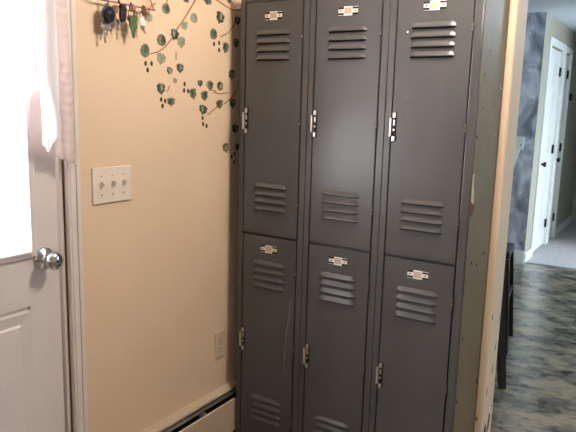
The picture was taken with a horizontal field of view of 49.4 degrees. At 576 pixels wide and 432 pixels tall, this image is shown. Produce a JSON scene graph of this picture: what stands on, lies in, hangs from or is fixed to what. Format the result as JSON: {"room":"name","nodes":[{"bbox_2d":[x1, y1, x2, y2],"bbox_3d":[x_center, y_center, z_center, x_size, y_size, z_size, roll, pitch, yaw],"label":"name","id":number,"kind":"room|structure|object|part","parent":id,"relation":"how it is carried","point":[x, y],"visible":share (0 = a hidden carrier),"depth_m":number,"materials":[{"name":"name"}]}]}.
{"room":"home entryway","nodes":[
{"label":"home entryway","id":0,"kind":"room"},
{"bbox_2d":[63,0,240,431],"bbox_3d":[-1.454,0.094,0.751,0.120,2.300,4.910,8,12,32],"label":"wall","id":1,"kind":"structure","parent":0,"point":[160,264],"depth_m":2.22,"materials":[{"name":"beige paint"}]},
{"bbox_2d":[0,0,64,431],"bbox_3d":[-0.928,0.102,1.492,0.110,2.033,0.920,8,12,32],"label":"door","id":2,"kind":"structure","parent":1,"relation":"in","point":[31,360],"depth_m":1.82,"materials":[{"name":"white wood"}]},
{"bbox_3d":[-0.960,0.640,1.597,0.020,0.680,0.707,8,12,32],"label":"rail","id":3,"kind":"part","parent":2,"relation":"part of","materials":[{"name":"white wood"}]},
{"bbox_3d":[-0.844,0.606,1.768,0.014,0.655,0.325,8,12,32],"label":"raised panel","id":4,"kind":"part","parent":2,"relation":"part of","materials":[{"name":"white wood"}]},
{"bbox_2d":[0,0,76,165],"bbox_3d":[-0.882,-0.453,1.387,0.082,0.751,0.969,8,12,32],"label":"door curtain","id":5,"kind":"object","parent":2,"relation":"attached to","point":[18,66],"visible":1,"depth_m":1.70,"materials":[{"name":"white fabric"}]},
{"bbox_3d":[-0.694,0.129,1.831,0.066,0.067,0.067,8,12,32],"label":"knob","id":6,"kind":"part","parent":2,"relation":"part of","materials":[{"name":"silver metal"}]},
{"bbox_2d":[55,156,70,431],"bbox_3d":[-0.975,0.096,1.527,0.114,2.055,0.947,8,12,32],"label":"trim","id":7,"kind":"structure","parent":1,"relation":"attached to","point":[58,162],"depth_m":1.92,"materials":[{"name":"white wood"}]},
{"bbox_2d":[62,160,72,431],"bbox_3d":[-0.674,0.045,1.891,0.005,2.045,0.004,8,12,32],"label":"trim","id":8,"kind":"structure","parent":1,"relation":"attached to","point":[62,160],"depth_m":1.92,"materials":[{"name":"white wood"}]},
{"bbox_2d":[64,0,87,431],"bbox_3d":[-0.916,0.077,1.480,0.019,2.110,1.048,8,12,32],"label":"trim","id":9,"kind":"structure","parent":1,"relation":"attached to","point":[72,172],"depth_m":1.91,"materials":[{"name":"white wood"}]},
{"bbox_2d":[91,165,130,204],"bbox_3d":[-0.561,-0.101,2.012,0.020,0.114,0.160,8,12,32],"label":"light switch","id":10,"kind":"object","parent":1,"relation":"attached to","point":[109,184],"visible":1,"depth_m":2.01,"materials":[{"name":"beige plastic"}]},
{"bbox_2d":[101,0,155,12],"bbox_3d":[-0.511,-0.701,1.944,0.038,0.116,0.270,8,12,32],"label":"key rack","id":11,"kind":"object","parent":1,"relation":"attached to","point":[107,1],"visible":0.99,"depth_m":1.94,"materials":[{"name":"brown metal"}]},
{"bbox_2d":[101,4,114,42],"bbox_3d":[-0.544,-0.581,1.891,0.021,0.116,0.046,8,12,32],"label":"bunch","id":12,"kind":"object","parent":11,"relation":"hanging from","point":[108,15],"visible":1,"depth_m":1.88,"materials":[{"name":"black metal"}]},
{"bbox_2d":[112,4,126,36],"bbox_3d":[-0.518,-0.605,1.932,0.020,0.096,0.055,8,12,32],"label":"bunch","id":13,"kind":"object","parent":11,"relation":"hanging from","point":[123,9],"visible":0.99,"depth_m":1.93,"materials":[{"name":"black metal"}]},
{"bbox_2d":[127,4,137,37],"bbox_3d":[-0.489,-0.612,1.970,0.015,0.102,0.035,8,12,32],"label":"bunch","id":14,"kind":"object","parent":11,"relation":"hanging from","point":[132,19],"visible":1,"depth_m":1.96,"materials":[{"name":"green metal"}]},
{"bbox_2d":[140,6,146,33],"bbox_3d":[-0.465,-0.630,2.009,0.010,0.086,0.035,8,12,32],"label":"bunch","id":15,"kind":"object","parent":11,"relation":"hanging from","point":[144,11],"visible":1,"depth_m":2.01,"materials":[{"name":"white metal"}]},
{"bbox_2d":[142,378,235,431],"bbox_3d":[-0.351,0.855,2.519,0.060,0.220,0.960,8,12,32],"label":"baseboard heater","id":16,"kind":"object","parent":1,"relation":"attached to","point":[215,411],"visible":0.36,"depth_m":2.53,"materials":[{"name":"beige metal"}]},
{"bbox_2d":[140,0,240,163],"bbox_3d":[-0.339,-0.538,2.292,0.001,0.728,0.548,8,12,32],"label":"wall decoration","id":17,"kind":"object","parent":1,"relation":"attached to","point":[161,40],"visible":0.98,"depth_m":2.26,"materials":[{"name":"green paint"}]},
{"bbox_3d":[-0.383,-0.721,2.181,0.001,0.332,0.278,8,12,32],"label":"stem","id":18,"kind":"part","parent":17,"relation":"part of","materials":[{"name":"paint"}]},
{"bbox_3d":[-0.243,-0.821,2.384,0.001,0.062,0.217,8,12,32],"label":"stem","id":19,"kind":"part","parent":17,"relation":"part of","materials":[{"name":"paint"}]},
{"bbox_2d":[214,329,224,359],"bbox_3d":[-0.284,0.535,2.607,0.009,0.113,0.067,8,12,32],"label":"wall outlet","id":20,"kind":"object","parent":1,"relation":"attached to","point":[219,337],"visible":1,"depth_m":2.60,"materials":[{"name":"beige plastic"}]},
{"bbox_2d":[218,345,222,352],"bbox_3d":[-0.281,0.555,2.609,0.002,0.026,0.033,8,12,32],"label":"socket","id":21,"kind":"object","parent":20,"relation":"attached to","point":[220,347],"depth_m":2.61,"materials":[{"name":"beige plastic"}]},
{"bbox_2d":[232,222,575,431],"bbox_3d":[1.570,0.999,2.991,5.900,0.106,11.650,8,12,32],"label":"floor","id":22,"kind":"structure","parent":0,"point":[539,395],"depth_m":3.82,"materials":[{"name":"plastic"}]},
{"bbox_2d":[236,0,509,431],"bbox_3d":[0.263,0.093,2.389,0.918,1.829,0.315,8,12,32],"label":"tall cabinet","id":23,"kind":"object","parent":22,"relation":"on","point":[369,129],"visible":1,"depth_m":2.21,"materials":[{"name":"grey metal"}]},
{"bbox_3d":[-0.083,0.513,2.510,0.249,0.879,0.025,8,12,32],"label":"locker door","id":24,"kind":"part","parent":23,"relation":"part of","materials":[{"name":"grey metal"}]},
{"bbox_3d":[-0.076,0.130,2.438,0.075,0.030,0.003,8,12,32],"label":"number plate","id":25,"kind":"part","parent":23,"relation":"part of","materials":[{"name":"metal"}]},
{"bbox_3d":[-0.053,-0.732,2.287,0.075,0.030,0.003,8,12,32],"label":"number plate","id":26,"kind":"part","parent":23,"relation":"part of","materials":[{"name":"metal"}]},
{"bbox_3d":[-0.060,-0.354,2.358,0.249,0.871,0.025,8,12,32],"label":"locker door","id":27,"kind":"part","parent":23,"relation":"part of","materials":[{"name":"grey metal"}]},
{"bbox_3d":[0.174,0.548,2.350,0.249,0.879,0.025,8,12,32],"label":"locker door","id":28,"kind":"part","parent":23,"relation":"part of","materials":[{"name":"grey metal"}]},
{"bbox_3d":[0.181,0.165,2.278,0.075,0.030,0.003,8,12,32],"label":"number plate","id":29,"kind":"part","parent":23,"relation":"part of","materials":[{"name":"metal"}]},
{"bbox_3d":[0.197,-0.320,2.198,0.249,0.871,0.025,8,12,32],"label":"locker door","id":30,"kind":"part","parent":23,"relation":"part of","materials":[{"name":"grey metal"}]},
{"bbox_3d":[0.204,-0.697,2.127,0.075,0.030,0.003,8,12,32],"label":"number plate","id":31,"kind":"part","parent":23,"relation":"part of","materials":[{"name":"metal"}]},
{"bbox_3d":[0.431,0.583,2.190,0.249,0.879,0.025,8,12,32],"label":"locker door","id":32,"kind":"part","parent":23,"relation":"part of","materials":[{"name":"grey metal"}]},
{"bbox_3d":[0.439,0.200,2.118,0.075,0.030,0.003,8,12,32],"label":"number plate","id":33,"kind":"part","parent":23,"relation":"part of","materials":[{"name":"metal"}]},
{"bbox_3d":[0.455,-0.285,2.038,0.249,0.871,0.025,8,12,32],"label":"locker door","id":34,"kind":"part","parent":23,"relation":"part of","materials":[{"name":"grey metal"}]},
{"bbox_3d":[0.462,-0.662,1.967,0.075,0.030,0.003,8,12,32],"label":"number plate","id":35,"kind":"part","parent":23,"relation":"part of","materials":[{"name":"metal"}]},
{"bbox_3d":[0.657,0.143,2.163,0.005,1.829,0.282,8,12,32],"label":"panel","id":36,"kind":"part","parent":23,"relation":"part of","materials":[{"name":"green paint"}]},
{"bbox_2d":[496,274,505,388],"bbox_3d":[0.913,0.565,3.327,0.376,0.610,0.376,-1,10,-13],"label":"bar stool","id":37,"kind":"object","parent":22,"relation":"on","point":[501,352],"visible":0.09,"depth_m":3.21,"materials":[{"name":"black paint"}]},
{"bbox_2d":[504,242,513,354],"bbox_3d":[1.208,0.475,3.885,0.376,0.610,0.376,6,11,24],"label":"bar stool","id":38,"kind":"object","parent":22,"relation":"on","point":[509,262],"visible":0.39,"depth_m":3.74,"materials":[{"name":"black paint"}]},
{"bbox_3d":[1.278,0.532,3.700,0.087,0.566,0.087,6,11,24],"label":"leg","id":39,"kind":"part","parent":38,"relation":"part of","materials":[{"name":"black paint"}]},
{"bbox_3d":[1.216,0.197,3.836,0.300,0.045,0.300,6,11,24],"label":"seat","id":40,"kind":"part","parent":38,"relation":"part of","materials":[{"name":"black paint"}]},
{"bbox_3d":[1.399,0.489,3.959,0.087,0.566,0.087,6,11,24],"label":"leg","id":41,"kind":"part","parent":38,"relation":"part of","materials":[{"name":"black paint"}]},
{"bbox_2d":[526,262,575,269],"bbox_3d":[2.802,0.513,5.648,1.250,0.008,0.040,8,12,32],"label":"trim","id":42,"kind":"structure","parent":22,"relation":"on","point":[526,262],"depth_m":5.85,"materials":[{"name":"metal"}]},
{"bbox_2d":[474,0,527,431],"bbox_3d":[0.333,-0.182,2.602,1.131,2.300,0.165,8,12,32],"label":"wall","id":43,"kind":"structure","parent":0,"point":[518,9],"depth_m":2.29,"materials":[{"name":"beige paint"}]},
{"bbox_2d":[507,12,546,250],"bbox_3d":[1.506,-0.800,6.316,1.893,2.300,0.120,8,12,32],"label":"wall","id":44,"kind":"structure","parent":0,"point":[536,21],"depth_m":5.79,"materials":[{"name":"blue paint"}]},
{"bbox_2d":[514,250,524,262],"bbox_3d":[1.442,0.284,6.448,1.895,0.115,0.014,8,12,32],"label":"baseboard","id":45,"kind":"structure","parent":44,"relation":"attached to","point":[518,255],"depth_m":5.97,"materials":[{"name":"white wood"}]},
{"bbox_2d":[515,136,523,149],"bbox_3d":[2.152,-0.679,5.838,0.088,0.120,0.016,8,12,32],"label":"wall plate","id":46,"kind":"object","parent":44,"relation":"attached to","point":[519,140],"visible":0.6,"depth_m":5.83,"materials":[{"name":"white plastic"}]},
{"bbox_2d":[514,149,519,165],"bbox_3d":[2.115,-0.424,5.904,0.109,0.412,0.010,8,12,32],"label":"strap","id":47,"kind":"object","parent":46,"relation":"hanging from","point":[516,150],"visible":0.3,"depth_m":5.86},
{"bbox_2d":[524,12,575,254],"bbox_3d":[2.977,-0.876,6.972,0.120,2.300,2.809,8,12,32],"label":"wall","id":48,"kind":"structure","parent":0,"point":[554,28],"depth_m":6.87,"materials":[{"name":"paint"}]},
{"bbox_2d":[533,48,561,250],"bbox_3d":[2.625,-0.648,6.350,0.098,2.023,0.707,8,12,32],"label":"door","id":49,"kind":"structure","parent":48,"relation":"in","point":[555,70],"depth_m":6.40,"materials":[{"name":"white wood"}]},
{"bbox_3d":[2.524,-0.124,6.321,0.008,0.620,0.216,8,12,32],"label":"raised panel","id":50,"kind":"part","parent":49,"relation":"part of","materials":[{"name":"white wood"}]},
{"bbox_3d":[2.683,-0.163,6.568,0.008,0.620,0.216,8,12,32],"label":"raised panel","id":51,"kind":"part","parent":49,"relation":"part of","materials":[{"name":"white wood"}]},
{"bbox_3d":[2.544,-0.902,6.184,0.008,0.600,0.216,8,12,32],"label":"raised panel","id":52,"kind":"part","parent":49,"relation":"part of","materials":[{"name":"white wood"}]},
{"bbox_3d":[2.703,-0.941,6.432,0.008,0.600,0.216,8,12,32],"label":"raised panel","id":53,"kind":"part","parent":49,"relation":"part of","materials":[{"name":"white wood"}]},
{"bbox_3d":[2.557,-1.395,6.098,0.008,0.240,0.216,8,12,32],"label":"raised panel","id":54,"kind":"part","parent":49,"relation":"part of","materials":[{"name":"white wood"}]},
{"bbox_3d":[2.716,-1.434,6.346,0.008,0.240,0.216,8,12,32],"label":"raised panel","id":55,"kind":"part","parent":49,"relation":"part of","materials":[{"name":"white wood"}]},
{"bbox_2d":[524,215,571,262],"bbox_3d":[3.005,0.214,7.127,0.014,0.100,2.807,8,12,32],"label":"baseboard","id":56,"kind":"structure","parent":48,"relation":"attached to","point":[559,228],"depth_m":7.45,"materials":[{"name":"white wood"}]},
{"bbox_2d":[530,36,566,256],"bbox_3d":[2.592,-0.684,6.360,0.116,2.113,0.839,8,12,32],"label":"trim","id":57,"kind":"structure","parent":48,"relation":"attached to","point":[554,42],"depth_m":6.48,"materials":[{"name":"white wood"}]},
{"bbox_2d":[549,55,568,237],"bbox_3d":[2.976,-0.734,6.896,0.098,2.023,0.350,8,12,32],"label":"door","id":58,"kind":"structure","parent":48,"relation":"in","point":[567,58],"depth_m":6.96,"materials":[{"name":"white wood"}]},
{"bbox_3d":[2.952,-0.230,6.987,0.008,0.620,0.150,8,12,32],"label":"raised panel","id":59,"kind":"part","parent":58,"relation":"part of","materials":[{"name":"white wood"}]},
{"bbox_3d":[2.973,-1.008,6.851,0.008,0.600,0.150,8,12,32],"label":"raised panel","id":60,"kind":"part","parent":58,"relation":"part of","materials":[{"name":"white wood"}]},
{"bbox_2d":[547,47,573,242],"bbox_3d":[2.944,-0.766,6.908,0.116,2.103,0.466,8,12,32],"label":"trim","id":61,"kind":"structure","parent":48,"relation":"attached to","point":[570,51],"depth_m":6.97,"materials":[{"name":"white wood"}]},
{"bbox_2d":[527,0,575,32],"bbox_3d":[1.633,-1.362,2.578,5.900,0.100,11.650,8,12,32],"label":"ceiling","id":62,"kind":"structure","parent":0,"point":[564,11],"depth_m":5.42,"materials":[{"name":"white paint"}]},
{"bbox_2d":[571,176,575,221],"bbox_3d":[4.777,-0.932,7.562,2.525,2.300,0.120,8,12,32],"label":"wall","id":63,"kind":"structure","parent":0,"point":[573,214],"depth_m":8.26,"materials":[{"name":"beige paint"}]}
]}

